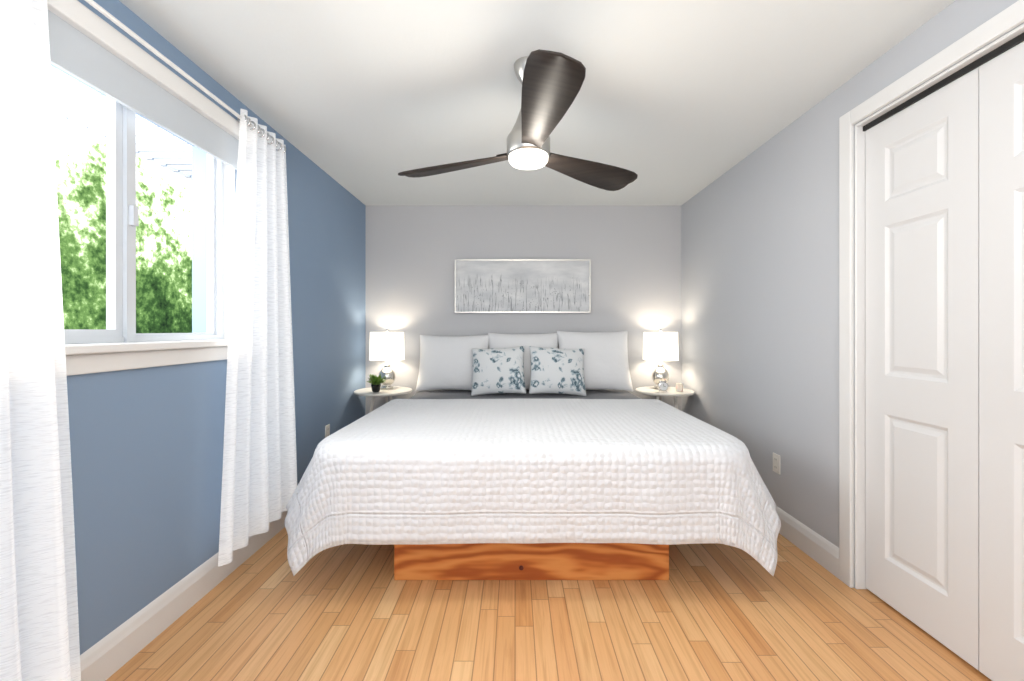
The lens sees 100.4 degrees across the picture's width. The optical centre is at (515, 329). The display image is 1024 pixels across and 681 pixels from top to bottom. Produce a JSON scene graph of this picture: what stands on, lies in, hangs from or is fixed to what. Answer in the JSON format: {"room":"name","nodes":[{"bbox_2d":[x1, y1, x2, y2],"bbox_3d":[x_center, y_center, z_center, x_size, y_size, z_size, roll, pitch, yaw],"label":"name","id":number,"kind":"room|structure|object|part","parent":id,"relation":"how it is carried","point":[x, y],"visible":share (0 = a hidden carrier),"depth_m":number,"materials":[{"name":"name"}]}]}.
{"room":"bedroom","nodes":[
{"label":"bedroom","id":0,"kind":"room"},
{"bbox_2d":[50,0,365,654],"bbox_3d":[-1.540,0.010,1.665,0.220,2.400,5.130,0,0,0],"label":"wall","id":1,"kind":"structure","parent":0,"point":[146,446],"depth_m":1.82,"materials":[{"name":"blue paint"}]},
{"bbox_2d":[50,65,191,179],"bbox_3d":[-1.953,-1.140,1.665,0.594,0.200,5.030,0,0,0],"label":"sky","id":2,"kind":"structure","parent":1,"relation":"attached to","point":[78,104],"depth_m":2.17,"materials":[{"name":"white"}]},
{"bbox_2d":[47,0,239,139],"bbox_3d":[-1.400,-0.998,1.555,0.060,0.075,1.350,0,0,0],"label":"window trim","id":3,"kind":"structure","parent":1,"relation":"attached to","point":[83,19],"depth_m":1.55,"materials":[{"name":"white wood"}]},
{"bbox_2d":[48,10,238,169],"bbox_3d":[-1.401,-0.886,1.555,0.015,0.157,1.310,0,0,0],"label":"window blind","id":4,"kind":"object","parent":1,"relation":"attached to","point":[78,54],"visible":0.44,"depth_m":1.56,"materials":[{"name":"grey"}]},
{"bbox_2d":[65,346,227,375],"bbox_3d":[-1.421,0.112,1.565,0.017,0.066,1.320,0,0,0],"label":"apron","id":5,"kind":"object","parent":1,"relation":"attached to","point":[78,364],"visible":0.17,"depth_m":1.60,"materials":[{"name":"white"}]},
{"bbox_2d":[65,340,227,354],"bbox_3d":[-1.407,0.063,1.565,0.044,0.030,1.350,0,0,0],"label":"stool","id":6,"kind":"object","parent":1,"relation":"attached to","point":[99,348],"visible":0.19,"depth_m":1.56,"materials":[{"name":"white"}]},
{"bbox_2d":[0,0,296,680],"bbox_3d":[-1.361,0.043,1.499,0.137,2.255,2.322,0,0,0],"label":"curtains","id":7,"kind":"object","parent":1,"relation":"attached to","point":[39,631],"visible":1,"depth_m":1.23,"materials":[{"name":"white fabric"}]},
{"bbox_3d":[-1.338,0.043,0.897,0.090,2.255,0.875,0,0,0],"label":"panel","id":8,"kind":"part","parent":7,"relation":"part of","materials":[{"name":"white fabric"}]},
{"bbox_3d":[-1.338,-0.013,2.285,0.083,2.145,0.750,0,0,0],"label":"panel","id":9,"kind":"part","parent":7,"relation":"part of","materials":[{"name":"white fabric"}]},
{"bbox_2d":[67,163,234,344],"bbox_3d":[-1.455,-0.440,1.565,0.050,1.000,1.230,0,0,0],"label":"liner","id":10,"kind":"object","parent":1,"relation":"attached to","point":[229,192],"visible":0.16,"depth_m":2.17,"materials":[{"name":"white"}]},
{"bbox_2d":[80,511,287,680],"bbox_3d":[-1.421,1.140,1.665,0.017,0.140,4.830,0,0,0],"label":"baseboard","id":11,"kind":"structure","parent":1,"relation":"attached to","point":[105,658],"depth_m":1.70,"materials":[{"name":"white wood"}]},
{"bbox_2d":[325,424,329,437],"bbox_3d":[-1.426,0.780,3.246,0.009,0.114,0.070,0,0,0],"label":"electrical outlet","id":12,"kind":"object","parent":1,"relation":"attached to","point":[327,430],"visible":0.73,"depth_m":3.23,"materials":[{"name":"white plastic"}]},
{"bbox_2d":[366,206,680,414],"bbox_3d":[0.030,0.010,4.155,3.360,2.400,0.150,0,0,0],"label":"wall","id":13,"kind":"structure","parent":0,"point":[632,253],"depth_m":4.08,"materials":[{"name":"grey paint"}]},
{"bbox_2d":[455,259,590,312],"bbox_3d":[0.072,-0.416,4.061,1.290,0.507,0.035,0,0,0],"label":"art","id":14,"kind":"object","parent":13,"relation":"attached to","point":[522,285],"visible":0.92,"depth_m":4.05,"materials":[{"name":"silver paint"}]},
{"bbox_2d":[119,0,954,205],"bbox_3d":[0.080,-1.220,1.665,4.220,0.060,5.630,0,0,0],"label":"ceiling","id":15,"kind":"structure","parent":0,"point":[674,103],"depth_m":2.00,"materials":[{"name":"white paint"}]},
{"bbox_2d":[398,49,637,190],"bbox_3d":[0.030,-0.964,1.803,1.237,0.452,1.145,0,0,0],"label":"ceiling fan","id":16,"kind":"object","parent":15,"relation":"hanging from","point":[551,82],"visible":1,"depth_m":1.78,"materials":[{"name":"silver metal"}]},
{"bbox_3d":[-0.283,-0.795,2.091,0.611,0.049,0.348,0,0,0],"label":"blade","id":17,"kind":"part","parent":16,"relation":"part of","materials":[{"name":"brown wood"}]},
{"bbox_3d":[0.060,-0.985,1.920,0.196,0.410,0.196,0,0,0],"label":"motor","id":18,"kind":"part","parent":16,"relation":"part of","materials":[{"name":"silver metal"}]},
{"bbox_3d":[0.119,-0.795,1.552,0.194,0.049,0.642,0,0,0],"label":"blade","id":19,"kind":"part","parent":16,"relation":"part of","materials":[{"name":"brown wood"}]},
{"bbox_3d":[0.368,-0.795,2.154,0.562,0.049,0.443,0,0,0],"label":"blade","id":20,"kind":"part","parent":16,"relation":"part of","materials":[{"name":"brown wood"}]},
{"bbox_2d":[106,527,991,680],"bbox_3d":[0.080,1.240,1.665,4.220,0.060,5.630,0,0,0],"label":"floor","id":21,"kind":"structure","parent":0,"point":[704,612],"depth_m":1.73,"materials":[{"name":"brown wood"}]},
{"bbox_2d":[354,386,411,412],"bbox_3d":[-1.170,0.873,3.800,0.500,0.677,0.500,0,0,0],"label":"nightstand","id":22,"kind":"object","parent":21,"relation":"on","point":[393,391],"visible":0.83,"depth_m":3.71,"materials":[{"name":"white wood"}]},
{"bbox_2d":[367,374,385,391],"bbox_3d":[-1.193,0.453,3.688,0.157,0.162,0.207,0,0,0],"label":"plant","id":23,"kind":"object","parent":22,"relation":"on","point":[375,381],"visible":1,"depth_m":3.65,"materials":[{"name":"green plant"}]},
{"bbox_3d":[-1.200,0.501,3.680,0.082,0.066,0.082,0,0,0],"label":"pot","id":24,"kind":"part","parent":23,"relation":"part of","materials":[{"name":"black ceramic"}]},
{"bbox_2d":[369,329,404,388],"bbox_3d":[-1.170,0.262,3.900,0.310,0.545,0.310,0,0,0],"label":"lamp","id":25,"kind":"object","parent":22,"relation":"on","point":[386,346],"visible":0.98,"depth_m":3.79,"materials":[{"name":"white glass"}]},
{"bbox_3d":[-1.170,0.146,3.900,0.310,0.253,0.310,0,0,0],"label":"lamp shade","id":26,"kind":"part","parent":25,"relation":"part of","materials":[{"name":"white fabric"}]},
{"bbox_2d":[284,331,780,579],"bbox_3d":[0.082,0.609,2.962,2.376,1.202,2.165,0,0,0],"label":"bed","id":27,"kind":"object","parent":21,"relation":"on","point":[493,456],"visible":1,"depth_m":1.95,"materials":[{"name":"white fabric"}]},
{"bbox_2d":[415,334,490,391],"bbox_3d":[-0.565,0.298,3.918,0.700,0.560,0.185,0,-16,2],"label":"pillow","id":28,"kind":"object","parent":27,"relation":"on","point":[446,362],"depth_m":3.85,"materials":[{"name":"white fabric"}]},
{"bbox_2d":[471,346,526,395],"bbox_3d":[-0.145,0.347,3.679,0.500,0.460,0.150,-3,-24,3],"label":"cushion","id":29,"kind":"object","parent":27,"relation":"on","point":[496,370],"depth_m":3.62,"materials":[{"name":"white fabric"}]},
{"bbox_2d":[529,346,586,396],"bbox_3d":[0.365,0.347,3.670,0.520,0.460,0.150,3,-24,-4],"label":"cushion","id":30,"kind":"object","parent":27,"relation":"on","point":[553,370],"depth_m":3.61,"materials":[{"name":"white fabric"}]},
{"bbox_2d":[556,331,633,391],"bbox_3d":[0.725,0.278,3.898,0.700,0.600,0.189,0,-18,-2],"label":"pillow","id":31,"kind":"object","parent":27,"relation":"on","point":[606,365],"depth_m":3.83,"materials":[{"name":"white fabric"}]},
{"bbox_2d":[635,386,694,408],"bbox_3d":[1.330,0.873,3.800,0.500,0.677,0.500,0,0,0],"label":"nightstand","id":32,"kind":"object","parent":21,"relation":"on","point":[670,392],"visible":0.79,"depth_m":3.71,"materials":[{"name":"white wood"}]},
{"bbox_2d":[643,329,678,388],"bbox_3d":[1.330,0.262,3.900,0.310,0.545,0.310,0,0,0],"label":"lamp","id":33,"kind":"object","parent":32,"relation":"on","point":[660,346],"visible":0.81,"depth_m":3.78,"materials":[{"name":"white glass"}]},
{"bbox_3d":[1.330,0.146,3.900,0.310,0.253,0.310,0,0,0],"label":"lamp shade","id":34,"kind":"part","parent":33,"relation":"part of","materials":[{"name":"white fabric"}]},
{"bbox_2d":[658,380,667,391],"bbox_3d":[1.275,0.484,3.678,0.084,0.103,0.040,0,0,0],"label":"alarm clock","id":35,"kind":"object","parent":32,"relation":"on","point":[662,385],"visible":1,"depth_m":3.66,"materials":[{"name":"silver metal"}]},
{"bbox_2d":[676,383,682,391],"bbox_3d":[1.430,0.497,3.710,0.062,0.073,0.062,0,0,0],"label":"candle","id":36,"kind":"object","parent":32,"relation":"on","point":[679,387],"visible":1,"depth_m":3.68,"materials":[{"name":"white wax"}]},
{"bbox_2d":[681,0,1023,587],"bbox_3d":[1.650,0.010,1.665,0.120,2.400,5.130,0,0,0],"label":"wall","id":37,"kind":"structure","parent":0,"point":[760,301],"depth_m":2.52,"materials":[{"name":"grey paint"}]},
{"bbox_2d":[773,452,779,474],"bbox_3d":[1.586,0.810,2.590,0.009,0.114,0.070,0,0,0],"label":"electrical outlet","id":38,"kind":"object","parent":37,"relation":"attached to","point":[776,463],"visible":1,"depth_m":2.58,"materials":[{"name":"white plastic"}]},
{"bbox_2d":[776,506,838,578],"bbox_3d":[1.581,1.140,3.075,0.017,0.140,2.010,0,0,0],"label":"baseboard","id":39,"kind":"structure","parent":37,"relation":"attached to","point":[818,548],"depth_m":2.28,"materials":[{"name":"white wood"}]},
{"bbox_2d":[839,0,1023,588],"bbox_3d":[1.641,0.090,1.015,0.139,2.240,2.110,0,0,0],"label":"door frame","id":40,"kind":"structure","parent":37,"relation":"attached to","point":[1009,18],"depth_m":1.99,"materials":[{"name":"white wood"}]},
{"bbox_2d":[863,32,1023,130],"bbox_3d":[1.647,-0.936,1.015,0.055,0.023,1.946,0,0,0],"label":"track","id":41,"kind":"object","parent":37,"relation":"attached to","point":[1001,49],"visible":0.6,"depth_m":1.59,"materials":[{"name":"black metal"}]},
{"bbox_2d":[865,67,978,669],"bbox_3d":[1.651,0.137,1.743,0.043,2.123,0.484,0,0,0],"label":"closet door","id":42,"kind":"structure","parent":41,"relation":"hanging from","point":[921,363],"depth_m":1.69,"materials":[{"name":"white"}]},
{"bbox_2d":[979,41,1023,680],"bbox_3d":[1.651,0.137,1.257,0.043,2.123,0.484,0,0,0],"label":"closet door","id":43,"kind":"structure","parent":41,"relation":"hanging from","point":[1001,367],"depth_m":1.43,"materials":[{"name":"white"}]},
{"label":"outside","id":44,"kind":"structure","parent":0,"visible":0},
{"bbox_2d":[53,117,191,332],"bbox_3d":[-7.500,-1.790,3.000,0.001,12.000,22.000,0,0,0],"label":"trees","id":45,"kind":"object","parent":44,"point":[164,258],"depth_m":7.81,"materials":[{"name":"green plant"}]}
]}

